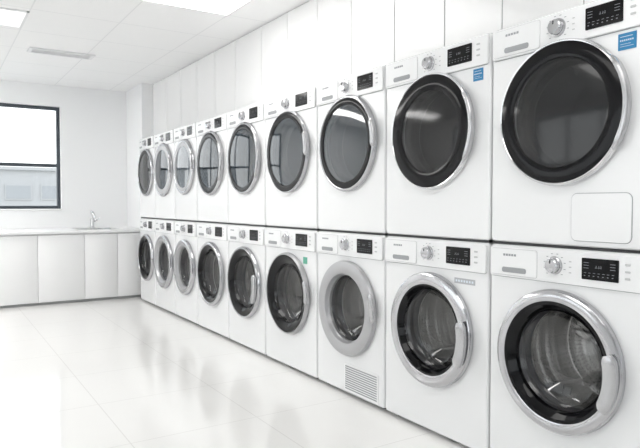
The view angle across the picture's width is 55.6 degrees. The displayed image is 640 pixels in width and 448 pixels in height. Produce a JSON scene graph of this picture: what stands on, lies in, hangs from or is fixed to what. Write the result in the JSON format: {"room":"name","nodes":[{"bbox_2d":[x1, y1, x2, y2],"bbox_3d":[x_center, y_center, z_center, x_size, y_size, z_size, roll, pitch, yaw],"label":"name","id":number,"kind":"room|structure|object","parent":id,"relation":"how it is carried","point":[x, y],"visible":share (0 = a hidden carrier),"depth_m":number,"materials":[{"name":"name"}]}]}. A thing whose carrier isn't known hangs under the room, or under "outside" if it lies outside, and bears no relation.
{"room":"laundry","nodes":[
{"label":"laundry","id":0,"kind":"room"},
{"bbox_2d":[0,80,126,228],"bbox_3d":[-4.278,-0.367,6.217,5.900,2.365,0.200,-1,2,-33],"label":"wall","id":1,"kind":"structure","parent":0,"point":[93,140],"depth_m":7.06,"materials":[{"name":"white paint"}]},
{"bbox_2d":[0,103,61,210],"bbox_3d":[-3.661,-0.732,6.543,1.605,1.180,0.136,-1,2,-33],"label":"window","id":2,"kind":"structure","parent":1,"relation":"in","point":[56,109],"depth_m":6.89,"materials":[{"name":"dark grey aluminium"},{"name":"clear glass"}]},
{"bbox_2d":[126,83,152,227],"bbox_3d":[-1.948,-0.402,7.208,0.506,2.365,0.640,-1,2,-33],"label":"wall column","id":3,"kind":"structure","parent":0,"point":[139,99],"depth_m":7.00,"materials":[{"name":"white paint"}]},
{"bbox_2d":[0,0,309,91],"bbox_3d":[-1.625,-1.456,2.028,5.900,0.100,10.050,-1,2,-33],"label":"ceiling","id":4,"kind":"structure","parent":0,"point":[133,43],"depth_m":4.87,"materials":[{"name":"paint"}]},
{"bbox_2d":[0,7,28,28],"bbox_3d":[-2.656,-1.474,4.105,1.200,0.008,0.460,-1,2,-33],"label":"recessed light","id":5,"kind":"object","parent":4,"relation":"in","point":[14,18],"visible":1,"depth_m":4.35,"materials":[{"name":"white plastic"}]},
{"bbox_2d":[27,47,95,59],"bbox_3d":[-2.299,-1.516,5.401,0.540,0.012,0.180,-1,2,-33],"label":"ceiling vent","id":6,"kind":"object","parent":4,"relation":"in","point":[31,49],"visible":1,"depth_m":5.39,"materials":[{"name":"white plastic"}]},
{"bbox_2d":[140,0,252,15],"bbox_3d":[-0.837,-1.452,3.488,1.200,0.008,1.200,-1,2,-33],"label":"recessed light","id":7,"kind":"object","parent":4,"relation":"in","point":[220,7],"visible":1,"depth_m":4.07,"materials":[{"name":"white plastic"}]},
{"bbox_2d":[0,297,468,447],"bbox_3d":[-1.625,1.008,2.113,5.900,0.100,10.050,-1,2,-33],"label":"floor","id":8,"kind":"structure","parent":0,"point":[132,372],"depth_m":3.28,"materials":[{"name":"tile"}]},
{"bbox_2d":[0,234,37,307],"bbox_3d":[-3.232,0.453,6.297,0.446,0.719,0.820,-1,2,-33],"label":"base cabinet","id":9,"kind":"object","parent":8,"relation":"on","point":[18,253],"visible":0.98,"depth_m":5.98,"materials":[{"name":"white plastic"}]},
{"bbox_2d":[37,233,84,304],"bbox_3d":[-2.855,0.445,6.538,0.444,0.719,0.820,-1,2,-33],"label":"base cabinet","id":10,"kind":"object","parent":8,"relation":"on","point":[61,262],"visible":0.94,"depth_m":6.19,"materials":[{"name":"white plastic"}]},
{"bbox_2d":[84,232,117,300],"bbox_3d":[-2.526,0.438,6.748,0.333,0.719,0.820,-1,2,-33],"label":"base cabinet","id":11,"kind":"object","parent":8,"relation":"on","point":[100,249],"visible":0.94,"depth_m":6.40,"materials":[{"name":"white plastic"}]},
{"bbox_2d":[117,232,140,298],"bbox_3d":[-2.250,0.431,6.925,0.318,0.719,0.820,-1,2,-33],"label":"base cabinet","id":12,"kind":"object","parent":8,"relation":"on","point":[129,276],"visible":0.56,"depth_m":6.56,"materials":[{"name":"white plastic"}]},
{"bbox_2d":[138,218,155,304],"bbox_3d":[-1.542,0.375,6.343,0.597,0.872,0.502,-1,2,-33],"label":"washing machine","id":13,"kind":"object","parent":8,"relation":"on","point":[147,242],"visible":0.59,"depth_m":6.22,"materials":[{"name":"white metal"}]},
{"bbox_2d":[138,135,155,218],"bbox_3d":[-1.542,-0.474,6.314,0.597,0.826,0.502,-1,2,-33],"label":"dryer","id":14,"kind":"object","parent":13,"relation":"on","point":[146,183],"visible":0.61,"depth_m":6.11,"materials":[{"name":"white metal"}]},
{"bbox_2d":[154,219,175,313],"bbox_3d":[-1.251,0.391,5.880,0.606,0.872,0.576,-1,2,-33],"label":"washing machine","id":15,"kind":"object","parent":8,"relation":"on","point":[165,246],"visible":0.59,"depth_m":5.73,"materials":[{"name":"white metal"}]},
{"bbox_2d":[153,129,176,219],"bbox_3d":[-1.251,-0.458,5.851,0.606,0.826,0.576,-1,2,-33],"label":"dryer","id":16,"kind":"object","parent":15,"relation":"on","point":[164,144],"visible":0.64,"depth_m":5.65,"materials":[{"name":"white metal"}]},
{"bbox_2d":[174,221,197,323],"bbox_3d":[-0.948,0.407,5.407,0.606,0.872,0.532,-1,2,-33],"label":"washing machine","id":17,"kind":"object","parent":8,"relation":"on","point":[186,251],"visible":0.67,"depth_m":5.25,"materials":[{"name":"white metal"}]},
{"bbox_2d":[173,123,197,221],"bbox_3d":[-0.948,-0.441,5.377,0.606,0.826,0.532,-1,2,-33],"label":"dryer","id":18,"kind":"object","parent":17,"relation":"on","point":[185,138],"visible":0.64,"depth_m":5.17,"materials":[{"name":"white metal"}]},
{"bbox_2d":[197,222,229,338],"bbox_3d":[-0.633,0.424,4.918,0.602,0.872,0.616,-1,2,-33],"label":"washing machine","id":19,"kind":"object","parent":8,"relation":"on","point":[213,243],"visible":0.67,"depth_m":4.77,"materials":[{"name":"white metal"}]},
{"bbox_2d":[196,113,228,223],"bbox_3d":[-0.633,-0.424,4.888,0.602,0.826,0.616,-1,2,-33],"label":"dryer","id":20,"kind":"object","parent":19,"relation":"on","point":[211,133],"visible":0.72,"depth_m":4.68,"materials":[{"name":"white metal"}]},
{"bbox_2d":[227,224,266,355],"bbox_3d":[-0.313,0.442,4.400,0.621,0.872,0.586,-1,2,-33],"label":"washing machine","id":21,"kind":"object","parent":8,"relation":"on","point":[246,273],"visible":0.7,"depth_m":4.24,"materials":[{"name":"white metal"}]},
{"bbox_2d":[227,102,266,226],"bbox_3d":[-0.305,-0.407,4.376,0.602,0.826,0.586,-1,2,-33],"label":"dryer","id":22,"kind":"object","parent":21,"relation":"on","point":[246,156],"visible":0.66,"depth_m":4.16,"materials":[{"name":"white metal"}]},
{"bbox_2d":[265,227,318,378],"bbox_3d":[0.026,0.460,3.884,0.606,0.872,0.633,-1,2,-33],"label":"washing machine","id":23,"kind":"object","parent":8,"relation":"on","point":[291,254],"visible":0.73,"depth_m":3.73,"materials":[{"name":"white metal"}]},
{"bbox_2d":[264,86,318,230],"bbox_3d":[0.026,-0.389,3.855,0.606,0.826,0.633,-1,2,-33],"label":"dryer","id":24,"kind":"object","parent":23,"relation":"on","point":[291,119],"visible":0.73,"depth_m":3.65,"materials":[{"name":"white metal"}]},
{"bbox_2d":[317,231,387,408],"bbox_3d":[0.365,0.478,3.355,0.606,0.872,0.608,-1,2,-33],"label":"washing machine","id":25,"kind":"object","parent":8,"relation":"on","point":[351,266],"visible":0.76,"depth_m":3.19,"materials":[{"name":"white metal"}]},
{"bbox_2d":[317,65,387,234],"bbox_3d":[0.365,-0.370,3.325,0.606,0.826,0.608,-1,2,-33],"label":"dryer","id":26,"kind":"object","parent":25,"relation":"on","point":[352,109],"visible":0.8,"depth_m":3.12,"materials":[{"name":"white metal"}]},
{"bbox_2d":[385,236,494,447],"bbox_3d":[0.701,0.497,2.815,0.621,0.872,0.648,-1,2,-33],"label":"washing machine","id":27,"kind":"object","parent":8,"relation":"on","point":[438,291],"visible":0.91,"depth_m":2.65,"materials":[{"name":"white metal"}]},
{"bbox_2d":[386,33,493,242],"bbox_3d":[0.709,-0.352,2.791,0.602,0.826,0.648,-1,2,-33],"label":"dryer","id":28,"kind":"object","parent":27,"relation":"on","point":[440,100],"visible":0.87,"depth_m":2.57,"materials":[{"name":"white metal"}]},
{"bbox_2d":[490,243,639,447],"bbox_3d":[1.048,0.516,2.274,0.621,0.872,0.622,-1,2,-33],"label":"washing machine","id":29,"kind":"object","parent":8,"relation":"on","point":[565,322],"visible":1,"depth_m":2.19,"materials":[{"name":"white metal"}]},
{"bbox_2d":[492,0,639,253],"bbox_3d":[1.056,-0.333,2.250,0.602,0.826,0.622,-1,2,-33],"label":"dryer","id":30,"kind":"object","parent":29,"relation":"on","point":[566,83],"visible":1,"depth_m":2.06,"materials":[{"name":"white metal"}]},
{"bbox_3d":[0.621,-0.274,3.506,0.568,2.365,9.650,-1,2,-33],"label":"wall","id":31,"kind":"structure","parent":0,"visible":0},
{"bbox_2d":[153,78,166,134],"bbox_3d":[-1.757,-1.246,6.648,0.006,0.631,0.454,-1,2,-33],"label":"wall panel","id":32,"kind":"object","parent":31,"relation":"attached to","point":[159,88],"depth_m":6.64,"materials":[{"name":"white laminate"}]},
{"bbox_2d":[166,70,180,130],"bbox_3d":[-1.512,-1.233,6.265,0.006,0.631,0.444,-1,2,-33],"label":"wall panel","id":33,"kind":"object","parent":31,"relation":"attached to","point":[173,82],"depth_m":6.25,"materials":[{"name":"white laminate"}]},
{"bbox_2d":[181,61,196,126],"bbox_3d":[-1.272,-1.220,5.890,0.006,0.631,0.434,-1,2,-33],"label":"wall panel","id":34,"kind":"object","parent":31,"relation":"attached to","point":[189,73],"depth_m":5.88,"materials":[{"name":"white laminate"}]},
{"bbox_2d":[197,52,214,121],"bbox_3d":[-1.038,-1.207,5.524,0.006,0.631,0.424,-1,2,-33],"label":"wall panel","id":35,"kind":"object","parent":31,"relation":"attached to","point":[206,65],"depth_m":5.51,"materials":[{"name":"white laminate"}]},
{"bbox_2d":[215,40,235,115],"bbox_3d":[-0.806,-1.195,5.162,0.006,0.631,0.424,-1,2,-33],"label":"wall panel","id":36,"kind":"object","parent":31,"relation":"attached to","point":[225,57],"depth_m":5.14,"materials":[{"name":"white laminate"}]},
{"bbox_2d":[236,27,261,109],"bbox_3d":[-0.566,-1.182,4.787,0.006,0.631,0.454,-1,2,-33],"label":"wall panel","id":37,"kind":"object","parent":31,"relation":"attached to","point":[248,47],"depth_m":4.77,"materials":[{"name":"white laminate"}]},
{"bbox_2d":[261,13,287,101],"bbox_3d":[-0.334,-1.169,4.425,0.006,0.631,0.394,-1,2,-33],"label":"wall panel","id":38,"kind":"object","parent":31,"relation":"attached to","point":[274,34],"depth_m":4.41,"materials":[{"name":"white laminate"}]},
{"bbox_2d":[288,0,316,93],"bbox_3d":[-0.122,-1.158,4.093,0.006,0.631,0.384,-1,2,-33],"label":"wall panel","id":39,"kind":"object","parent":31,"relation":"attached to","point":[302,20],"depth_m":4.08,"materials":[{"name":"white laminate"}]},
{"bbox_2d":[317,0,351,85],"bbox_3d":[0.086,-1.146,3.768,0.006,0.631,0.374,-1,2,-33],"label":"wall panel","id":40,"kind":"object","parent":31,"relation":"attached to","point":[334,17],"depth_m":3.76,"materials":[{"name":"white laminate"}]},
{"bbox_2d":[158,0,583,81],"bbox_3d":[0.551,-1.124,3.052,0.006,0.634,9.010,-1,2,-33],"label":"trim","id":41,"kind":"structure","parent":31,"relation":"attached to","point":[502,0],"depth_m":2.66,"materials":[{"name":"grey"}]},
{"bbox_2d":[352,0,394,74],"bbox_3d":[0.296,-1.135,3.440,0.006,0.631,0.394,-1,2,-33],"label":"wall panel","id":42,"kind":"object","parent":31,"relation":"attached to","point":[373,21],"depth_m":3.44,"materials":[{"name":"white laminate"}]},
{"bbox_2d":[395,0,444,61],"bbox_3d":[0.506,-1.124,3.112,0.006,0.631,0.374,-1,2,-33],"label":"wall panel","id":43,"kind":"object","parent":31,"relation":"attached to","point":[419,24],"depth_m":3.11,"materials":[{"name":"white laminate"}]},
{"bbox_2d":[445,0,501,45],"bbox_3d":[0.704,-1.113,2.803,0.006,0.631,0.348,-1,2,-33],"label":"wall panel","id":44,"kind":"object","parent":31,"relation":"attached to","point":[464,19],"depth_m":2.81,"materials":[{"name":"white laminate"}]},
{"bbox_2d":[502,0,583,28],"bbox_3d":[0.906,-1.102,2.487,0.006,0.631,0.390,-1,2,-33],"label":"wall panel","id":45,"kind":"object","parent":31,"relation":"attached to","point":[515,12],"depth_m":2.54,"materials":[{"name":"white laminate"}]},
{"label":"outside","id":46,"kind":"structure","parent":0,"visible":0},
{"bbox_3d":[0.000,7.126,0.246,120.000,0.200,120.000,-1,2,-33],"label":"ground","id":47,"kind":"structure","parent":46,"visible":0},
{"bbox_2d":[0,166,56,205],"bbox_3d":[-12.249,1.900,26.659,22.200,8.420,6.220,-1,2,-33],"label":"office building","id":48,"kind":"structure","parent":47,"relation":"on","point":[19,186],"depth_m":23.54,"materials":[{"name":"grey"}]},
{"bbox_3d":[-4.362,0.478,5.575,0.445,0.719,0.820,-1,2,-33],"label":"base cabinet","id":49,"kind":"object","parent":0,"visible":0},
{"bbox_2d":[0,227,139,234],"bbox_3d":[-3.329,0.083,6.215,2.900,0.025,0.848,-1,2,-33],"label":"countertop","id":50,"kind":"structure","parent":49,"relation":"on","point":[120,229],"depth_m":6.30,"materials":[{"name":"white stone"}]},
{"bbox_2d":[70,228,117,229],"bbox_3d":[-2.489,0.064,6.700,0.440,0.026,0.380,-1,2,-33],"label":"sink","id":51,"kind":"object","parent":50,"relation":"in","point":[70,228],"visible":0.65,"depth_m":6.79,"materials":[{"name":"silver metal"}]},
{"bbox_2d":[90,210,99,227],"bbox_3d":[-2.589,-0.056,6.932,0.109,0.202,0.145,0,2,5],"label":"tap","id":52,"kind":"object","parent":50,"relation":"on","point":[92,213],"visible":1,"depth_m":6.94,"materials":[{"name":"silver metal"}]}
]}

